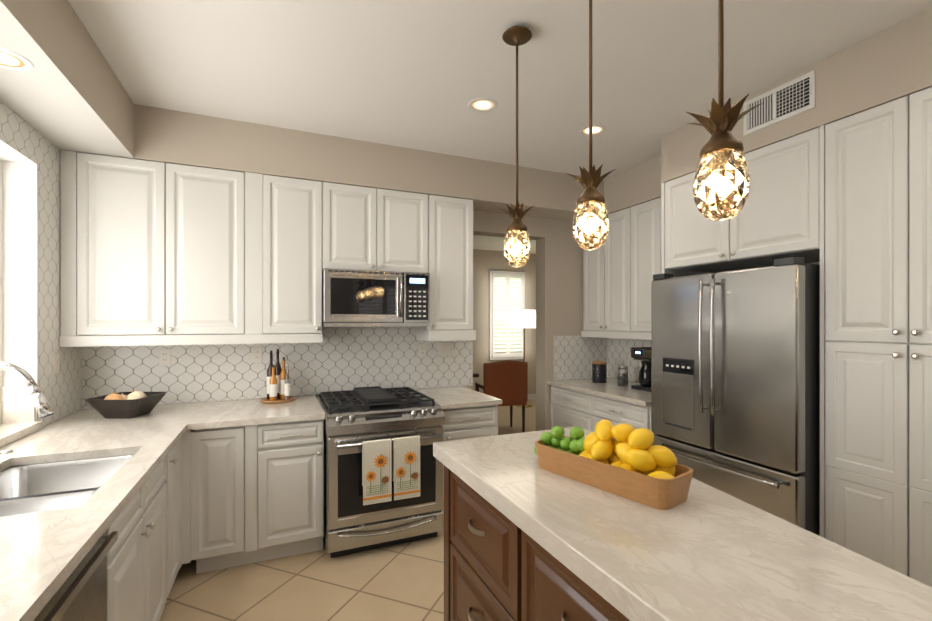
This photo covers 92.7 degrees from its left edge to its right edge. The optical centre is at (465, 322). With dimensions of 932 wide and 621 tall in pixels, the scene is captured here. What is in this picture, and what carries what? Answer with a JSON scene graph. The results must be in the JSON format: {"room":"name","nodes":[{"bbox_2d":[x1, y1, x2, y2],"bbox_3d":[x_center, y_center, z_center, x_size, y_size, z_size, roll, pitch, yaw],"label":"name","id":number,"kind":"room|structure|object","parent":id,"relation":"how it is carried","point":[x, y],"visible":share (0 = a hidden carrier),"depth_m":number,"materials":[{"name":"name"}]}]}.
{"room":"kitchen","nodes":[
{"label":"kitchen","id":0,"kind":"room"},
{"bbox_2d":[13,148,76,426],"bbox_3d":[-1.575,0.055,0.458,0.170,2.870,5.720,0,0,-23],"label":"wall","id":1,"kind":"structure","parent":0,"point":[37,286],"depth_m":2.41,"materials":[{"name":"beige paint"}]},
{"bbox_2d":[0,101,37,163],"bbox_3d":[-1.922,-0.950,1.479,0.001,0.180,2.030,0,0,-23],"label":"backsplash","id":2,"kind":"structure","parent":1,"relation":"attached to","point":[18,133],"depth_m":2.23,"materials":[{"name":"tile"}]},
{"bbox_2d":[0,140,42,447],"bbox_3d":[-1.990,-0.145,1.450,0.195,1.437,2.038,0,0,-23],"label":"window","id":3,"kind":"structure","parent":1,"relation":"in","point":[18,266],"depth_m":2.37,"materials":[{"name":"white glass"}]},
{"bbox_2d":[38,132,81,425],"bbox_3d":[-2.443,-0.233,2.686,0.001,1.615,0.600,0,0,-23],"label":"backsplash","id":4,"kind":"structure","parent":1,"relation":"attached to","point":[61,391],"depth_m":2.56,"materials":[{"name":"tile"}]},
{"bbox_2d":[53,354,58,374],"bbox_3d":[-2.405,0.242,2.612,0.012,0.116,0.072,0,0,-23],"label":"light switch","id":5,"kind":"object","parent":4,"relation":"attached to","point":[55,363],"visible":1,"depth_m":2.60,"materials":[{"name":"beige plastic"}]},
{"bbox_2d":[81,210,585,431],"bbox_3d":[-0.487,0.055,3.951,4.600,2.870,0.170,0,0,-23],"label":"wall","id":6,"kind":"structure","parent":0,"point":[559,281],"depth_m":4.46,"materials":[{"name":"beige paint"}]},
{"bbox_2d":[59,150,262,337],"bbox_3d":[-1.986,-0.480,3.025,1.099,1.115,0.330,0,0,-23],"label":"upper cabinet","id":7,"kind":"object","parent":6,"relation":"attached to","point":[156,253],"depth_m":2.85,"materials":[{"name":"white wood"}]},
{"bbox_2d":[82,326,472,408],"bbox_3d":[-1.251,0.282,3.526,2.860,0.585,0.001,0,0,-23],"label":"backsplash","id":8,"kind":"structure","parent":6,"relation":"attached to","point":[343,358],"depth_m":3.47,"materials":[{"name":"tile"}]},
{"bbox_2d":[159,349,170,364],"bbox_3d":[-2.130,0.242,3.142,0.072,0.116,0.008,0,0,-23],"label":"electrical outlet","id":9,"kind":"object","parent":8,"relation":"attached to","point":[164,356],"visible":1,"depth_m":3.14,"materials":[{"name":"beige plastic"}]},
{"bbox_2d":[252,347,261,362],"bbox_3d":[-1.588,0.242,3.376,0.072,0.116,0.008,0,0,-23],"label":"electrical outlet","id":10,"kind":"object","parent":8,"relation":"attached to","point":[256,354],"visible":1,"depth_m":3.37,"materials":[{"name":"beige plastic"}]},
{"bbox_2d":[419,344,426,356],"bbox_3d":[-0.381,0.242,3.898,0.072,0.116,0.008,0,0,-23],"label":"electrical outlet","id":11,"kind":"object","parent":8,"relation":"attached to","point":[422,350],"visible":1,"depth_m":3.90,"materials":[{"name":"beige plastic"}]},
{"bbox_2d":[438,342,449,354],"bbox_3d":[-0.194,0.232,3.977,0.118,0.116,0.012,0,0,-23],"label":"light switch","id":12,"kind":"object","parent":8,"relation":"attached to","point":[443,348],"visible":1,"depth_m":3.98,"materials":[{"name":"beige plastic"}]},
{"bbox_2d":[263,175,322,337],"bbox_3d":[-1.349,-0.480,3.300,0.510,1.115,0.330,0,0,-23],"label":"upper cabinet","id":13,"kind":"object","parent":6,"relation":"attached to","point":[292,207],"depth_m":3.17,"materials":[{"name":"white wood"}]},
{"bbox_2d":[323,182,430,273],"bbox_3d":[-0.741,-0.716,3.563,0.815,0.642,0.330,0,0,-23],"label":"upper cabinet","id":14,"kind":"object","parent":6,"relation":"attached to","point":[365,228],"depth_m":3.40,"materials":[{"name":"white wood"}]},
{"bbox_2d":[322,268,429,326],"bbox_3d":[-0.719,-0.183,3.502,0.800,0.420,0.441,0,0,-23],"label":"over-the-range microwave","id":15,"kind":"object","parent":14,"relation":"attached to","point":[361,298],"visible":1,"depth_m":3.33,"materials":[{"name":"grey metal"}]},
{"bbox_2d":[416,195,472,333],"bbox_3d":[-0.183,-0.489,3.804,0.400,1.097,0.330,0,0,-23],"label":"upper cabinet","id":16,"kind":"object","parent":6,"relation":"attached to","point":[451,276],"depth_m":3.65,"materials":[{"name":"white wood"}]},
{"bbox_2d":[554,336,606,379],"bbox_3d":[1.191,0.352,4.582,0.680,0.445,0.001,0,0,-23],"label":"backsplash","id":17,"kind":"structure","parent":6,"relation":"attached to","point":[575,357],"depth_m":4.56,"materials":[{"name":"tile"}]},
{"bbox_2d":[159,399,535,620],"bbox_3d":[0.771,1.540,3.498,6.890,0.100,9.440,0,0,-23],"label":"floor","id":18,"kind":"structure","parent":0,"point":[402,582],"depth_m":2.51,"materials":[{"name":"tile"}]},
{"bbox_2d":[9,430,190,620],"bbox_3d":[-1.839,1.051,2.219,0.732,0.878,0.462,0,0,-23],"label":"base cabinet","id":19,"kind":"object","parent":18,"relation":"on","point":[148,554],"visible":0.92,"depth_m":2.11,"materials":[{"name":"white wood"}]},
{"bbox_2d":[33,530,117,620],"bbox_3d":[-1.264,1.053,1.020,0.615,0.865,0.597,0,0,-23],"label":"dishwasher","id":20,"kind":"object","parent":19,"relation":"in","point":[80,594],"visible":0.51,"depth_m":1.23,"materials":[{"name":"grey metal"}]},
{"bbox_2d":[0,402,207,620],"bbox_3d":[-1.279,0.593,0.910,0.720,0.035,4.774,0,0,-23],"label":"countertop","id":21,"kind":"structure","parent":19,"relation":"on","point":[43,554],"depth_m":1.37,"materials":[{"name":"stone"}]},
{"bbox_2d":[0,450,12,453],"bbox_3d":[-2.037,0.569,1.969,0.044,0.010,0.044,0,0,-23],"label":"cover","id":22,"kind":"object","parent":21,"relation":"on","point":[5,451],"visible":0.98,"depth_m":1.96,"materials":[{"name":"silver metal"}]},
{"bbox_2d":[0,361,53,417],"bbox_3d":[-1.768,0.360,1.675,0.321,0.429,0.092,0,0,-23],"label":"faucet","id":23,"kind":"object","parent":21,"relation":"on","point":[42,405],"visible":1,"depth_m":1.72,"materials":[{"name":"silver metal"}]},
{"bbox_2d":[0,454,134,516],"bbox_3d":[-1.574,0.717,1.641,0.510,0.210,0.790,0,0,-23],"label":"sink basin","id":24,"kind":"object","parent":21,"relation":"in","point":[35,488],"visible":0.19,"depth_m":1.91,"materials":[{"name":"silver metal"}]},
{"bbox_2d":[56,403,183,430],"bbox_3d":[-2.057,0.593,2.747,0.450,0.035,0.784,0,0,-23],"label":"countertop","id":25,"kind":"structure","parent":19,"relation":"on","point":[161,413],"depth_m":2.62,"materials":[{"name":"stone"}]},
{"bbox_2d":[85,390,166,418],"bbox_3d":[-2.092,0.494,2.751,0.310,0.160,0.310,0,0,-1],"label":"bowl","id":26,"kind":"object","parent":25,"relation":"on","point":[126,405],"visible":1,"depth_m":2.66,"materials":[{"name":"black ceramic"}]},
{"bbox_2d":[188,395,324,429],"bbox_3d":[-1.381,0.592,3.039,0.721,0.035,0.784,0,0,-23],"label":"countertop","id":27,"kind":"structure","parent":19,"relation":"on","point":[228,413],"depth_m":2.85,"materials":[{"name":"stone"}]},
{"bbox_2d":[260,349,294,402],"bbox_3d":[-1.387,0.384,3.274,0.244,0.380,0.244,0,0,-23],"label":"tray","id":28,"kind":"object","parent":27,"relation":"on","point":[278,384],"visible":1,"depth_m":3.26,"materials":[{"name":"brown wood"}]},
{"bbox_2d":[190,425,257,573],"bbox_3d":[-1.577,1.051,2.970,0.349,0.878,0.754,0,0,-23],"label":"base cabinet","id":29,"kind":"object","parent":18,"relation":"on","point":[256,493],"depth_m":2.63,"materials":[{"name":"white wood"}]},
{"bbox_2d":[258,419,323,561],"bbox_3d":[-1.267,1.051,3.104,0.455,0.878,0.754,0,0,-23],"label":"base cabinet","id":30,"kind":"object","parent":18,"relation":"on","point":[290,454],"depth_m":2.78,"materials":[{"name":"white wood"}]},
{"bbox_2d":[315,386,444,557],"bbox_3d":[-0.656,1.004,3.254,0.775,0.972,0.946,0,0,-23],"label":"range","id":31,"kind":"object","parent":18,"relation":"on","point":[383,476],"visible":1,"depth_m":2.87,"materials":[{"name":"silver metal"}]},
{"bbox_2d":[442,405,497,525],"bbox_3d":[-0.118,1.051,3.601,0.480,0.878,0.754,0,0,-23],"label":"base cabinet","id":32,"kind":"object","parent":18,"relation":"on","point":[478,421],"depth_m":3.26,"materials":[{"name":"white wood"}]},
{"bbox_2d":[414,386,501,408],"bbox_3d":[-0.108,0.592,3.589,0.492,0.035,0.784,0,0,-23],"label":"countertop","id":33,"kind":"structure","parent":32,"relation":"on","point":[452,397],"depth_m":3.42,"materials":[{"name":"stone"}]},
{"bbox_2d":[475,360,527,432],"bbox_3d":[0.472,0.990,6.064,0.600,1.000,0.567,0,0,-15],"label":"dining chair","id":34,"kind":"object","parent":18,"relation":"on","point":[506,382],"visible":0.92,"depth_m":5.81,"materials":[{"name":"brown leather"}]},
{"bbox_2d":[512,310,535,406],"bbox_3d":[1.043,0.629,7.973,0.450,1.720,0.450,0,0,-23],"label":"floor lamp","id":35,"kind":"object","parent":18,"relation":"on","point":[523,319],"visible":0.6,"depth_m":7.80,"materials":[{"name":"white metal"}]},
{"bbox_2d":[444,465,629,620],"bbox_3d":[0.589,1.065,1.088,0.517,0.850,2.439,0,0,-23],"label":"kitchen island","id":36,"kind":"object","parent":18,"relation":"on","point":[499,566],"visible":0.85,"depth_m":1.61,"materials":[{"name":"brown wood"}]},
{"bbox_2d":[433,426,931,620],"bbox_3d":[0.737,0.608,1.152,0.866,0.065,2.520,0,0,-23],"label":"island countertop","id":37,"kind":"structure","parent":36,"relation":"on","point":[704,552],"depth_m":1.12,"materials":[{"name":"stone"}]},
{"bbox_2d":[534,419,692,509],"bbox_3d":[0.499,0.464,1.624,0.200,0.222,0.596,0,0,-37],"label":"fruit tray","id":38,"kind":"object","parent":37,"relation":"on","point":[628,461],"visible":1,"depth_m":1.49,"materials":[{"name":"brown wood"}]},
{"bbox_2d":[551,385,590,430],"bbox_3d":[1.293,1.051,4.276,0.723,0.878,0.635,0,0,-23],"label":"base cabinet","id":39,"kind":"object","parent":18,"relation":"on","point":[574,408],"depth_m":4.13,"materials":[{"name":"white wood"}]},
{"bbox_2d":[547,377,650,405],"bbox_3d":[1.405,0.592,3.977,0.754,0.035,1.272,0,0,-23],"label":"countertop","id":40,"kind":"structure","parent":39,"relation":"on","point":[611,388],"depth_m":3.87,"materials":[{"name":"stone"}]},
{"bbox_2d":[592,361,606,382],"bbox_3d":[1.291,0.473,4.300,0.140,0.203,0.140,0,0,-23],"label":"canister","id":41,"kind":"object","parent":40,"relation":"on","point":[599,371],"visible":1,"depth_m":4.24,"materials":[{"name":"black plastic"}]},
{"bbox_2d":[619,365,627,383],"bbox_3d":[1.482,0.488,4.187,0.083,0.172,0.084,0,0,-23],"label":"jar","id":42,"kind":"object","parent":40,"relation":"on","point":[623,369],"visible":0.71,"depth_m":4.15,"materials":[{"name":"clear glass"}]},
{"bbox_2d":[631,347,650,391],"bbox_3d":[1.639,0.394,3.813,0.308,0.360,0.292,0,0,-23],"label":"coffee maker","id":43,"kind":"object","parent":40,"relation":"on","point":[641,353],"visible":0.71,"depth_m":3.79,"materials":[{"name":"black plastic"}]},
{"bbox_2d":[591,394,655,439],"bbox_3d":[1.545,1.051,3.691,0.723,0.878,0.639,0,0,-23],"label":"base cabinet","id":44,"kind":"object","parent":18,"relation":"on","point":[617,412],"depth_m":3.54,"materials":[{"name":"white wood"}]},
{"bbox_2d":[651,257,819,535],"bbox_3d":[1.836,0.573,2.886,0.817,1.835,0.980,0,0,-23],"label":"refrigerator","id":45,"kind":"object","parent":18,"relation":"on","point":[735,383],"visible":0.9,"depth_m":2.56,"materials":[{"name":"grey metal"}]},
{"bbox_2d":[813,87,931,586],"bbox_3d":[2.279,0.227,2.145,0.604,2.528,0.690,0,0,-23],"label":"tall cabinet","id":46,"kind":"object","parent":18,"relation":"on","point":[846,202],"depth_m":2.11,"materials":[{"name":"white wood"}]},
{"bbox_2d":[0,0,931,220],"bbox_3d":[0.536,-1.209,1.370,4.430,0.341,5.380,0,0,-23],"label":"soffit","id":47,"kind":"structure","parent":0,"point":[68,92],"depth_m":2.80,"materials":[{"name":"beige paint"}]},
{"bbox_2d":[0,47,33,70],"bbox_3d":[-1.817,-1.037,1.737,0.188,0.006,0.188,0,0,-23],"label":"recessed light","id":48,"kind":"object","parent":47,"relation":"in","point":[11,60],"visible":1,"depth_m":1.76,"materials":[{"name":"white"}]},
{"bbox_2d":[743,70,814,135],"bbox_3d":[1.771,-1.245,2.536,0.016,0.200,0.390,0,0,-23],"label":"ceiling vent","id":49,"kind":"object","parent":47,"relation":"in","point":[793,97],"visible":1,"depth_m":2.51,"materials":[{"name":"white metal"}]},
{"bbox_2d":[68,0,931,253],"bbox_3d":[0.771,-1.420,3.498,6.890,0.120,9.440,0,0,-23],"label":"ceiling","id":50,"kind":"structure","parent":0,"point":[417,74],"depth_m":2.35,"materials":[{"name":"white paint"}]},
{"bbox_2d":[468,97,497,111],"bbox_3d":[0.106,-1.377,2.807,0.188,0.006,0.188,0,0,-23],"label":"recessed light","id":51,"kind":"object","parent":50,"relation":"in","point":[482,104],"visible":1,"depth_m":2.80,"materials":[{"name":"white"}]},
{"bbox_2d":[499,26,534,266],"bbox_3d":[0.244,-0.821,2.094,0.169,1.115,0.173,0,0,-23],"label":"pendant light","id":52,"kind":"object","parent":50,"relation":"hanging from","point":[517,248],"visible":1,"depth_m":2.06,"materials":[{"name":"clear glass"}]},
{"bbox_2d":[566,0,615,249],"bbox_3d":[0.455,-0.821,1.607,0.169,1.115,0.173,0,0,-23],"label":"pendant light","id":53,"kind":"object","parent":50,"relation":"hanging from","point":[591,225],"visible":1,"depth_m":1.57,"materials":[{"name":"clear glass"}]},
{"bbox_2d":[579,124,605,135],"bbox_3d":[0.905,-1.377,3.175,0.188,0.006,0.188,0,0,-23],"label":"recessed light","id":54,"kind":"object","parent":50,"relation":"in","point":[597,129],"visible":0.88,"depth_m":3.16,"materials":[{"name":"white"}]},
{"bbox_2d":[686,0,761,220],"bbox_3d":[0.657,-0.821,1.139,0.169,1.115,0.173,0,0,-23],"label":"pendant light","id":55,"kind":"object","parent":50,"relation":"hanging from","point":[721,187],"visible":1,"depth_m":1.10,"materials":[{"name":"clear glass"}]},
{"bbox_2d":[473,249,535,393],"bbox_3d":[-0.384,0.054,8.049,5.400,2.870,0.170,0,0,-23],"label":"wall","id":56,"kind":"structure","parent":0,"point":[485,262],"depth_m":8.29,"materials":[{"name":"beige paint"}]},
{"bbox_2d":[489,271,524,359],"bbox_3d":[0.791,-0.141,8.431,0.750,1.670,0.055,0,0,-23],"label":"window shutters","id":57,"kind":"object","parent":56,"relation":"attached to","point":[506,293],"visible":0.94,"depth_m":8.41,"materials":[{"name":"white wood"}]},
{"bbox_2d":[528,394,535,399],"bbox_3d":[-0.347,1.439,7.964,5.400,0.100,0.015,0,0,-23],"label":"baseboard","id":58,"kind":"structure","parent":56,"relation":"attached to","point":[531,396],"depth_m":8.66,"materials":[{"name":"white"}]},
{"bbox_2d":[609,262,819,381],"bbox_3d":[2.681,0.055,2.205,0.170,2.870,5.550,0,0,-23],"label":"wall","id":59,"kind":"structure","parent":0,"point":[816,263],"depth_m":2.91,"materials":[{"name":"beige paint"}]},
{"bbox_2d":[581,208,628,332],"bbox_3d":[1.482,-0.480,4.336,0.329,1.115,0.674,0,0,-23],"label":"upper cabinet","id":60,"kind":"object","parent":59,"relation":"attached to","point":[621,265],"depth_m":4.22,"materials":[{"name":"white wood"}]},
{"bbox_2d":[607,338,650,381],"bbox_3d":[1.754,0.352,4.130,0.001,0.445,1.280,0,0,-23],"label":"backsplash","id":61,"kind":"structure","parent":59,"relation":"attached to","point":[618,352],"depth_m":4.50,"materials":[{"name":"tile"}]},
{"bbox_2d":[629,199,656,332],"bbox_3d":[1.683,-0.480,3.871,0.329,1.115,0.340,0,0,-23],"label":"upper cabinet","id":62,"kind":"object","parent":59,"relation":"attached to","point":[643,216],"depth_m":3.84,"materials":[{"name":"white wood"}]},
{"bbox_2d":[657,197,660,273],"bbox_3d":[1.802,-0.480,3.595,0.329,1.115,0.260,0,0,-23],"label":"upper cabinet","id":63,"kind":"object","parent":59,"relation":"attached to","point":[658,199],"depth_m":3.66,"materials":[{"name":"white wood"}]},
{"bbox_2d":[661,126,820,274],"bbox_3d":[1.941,-0.716,2.928,0.604,0.643,1.015,0,0,-23],"label":"upper cabinet","id":64,"kind":"object","parent":59,"relation":"attached to","point":[780,217],"depth_m":2.64,"materials":[{"name":"white wood"}]}
]}

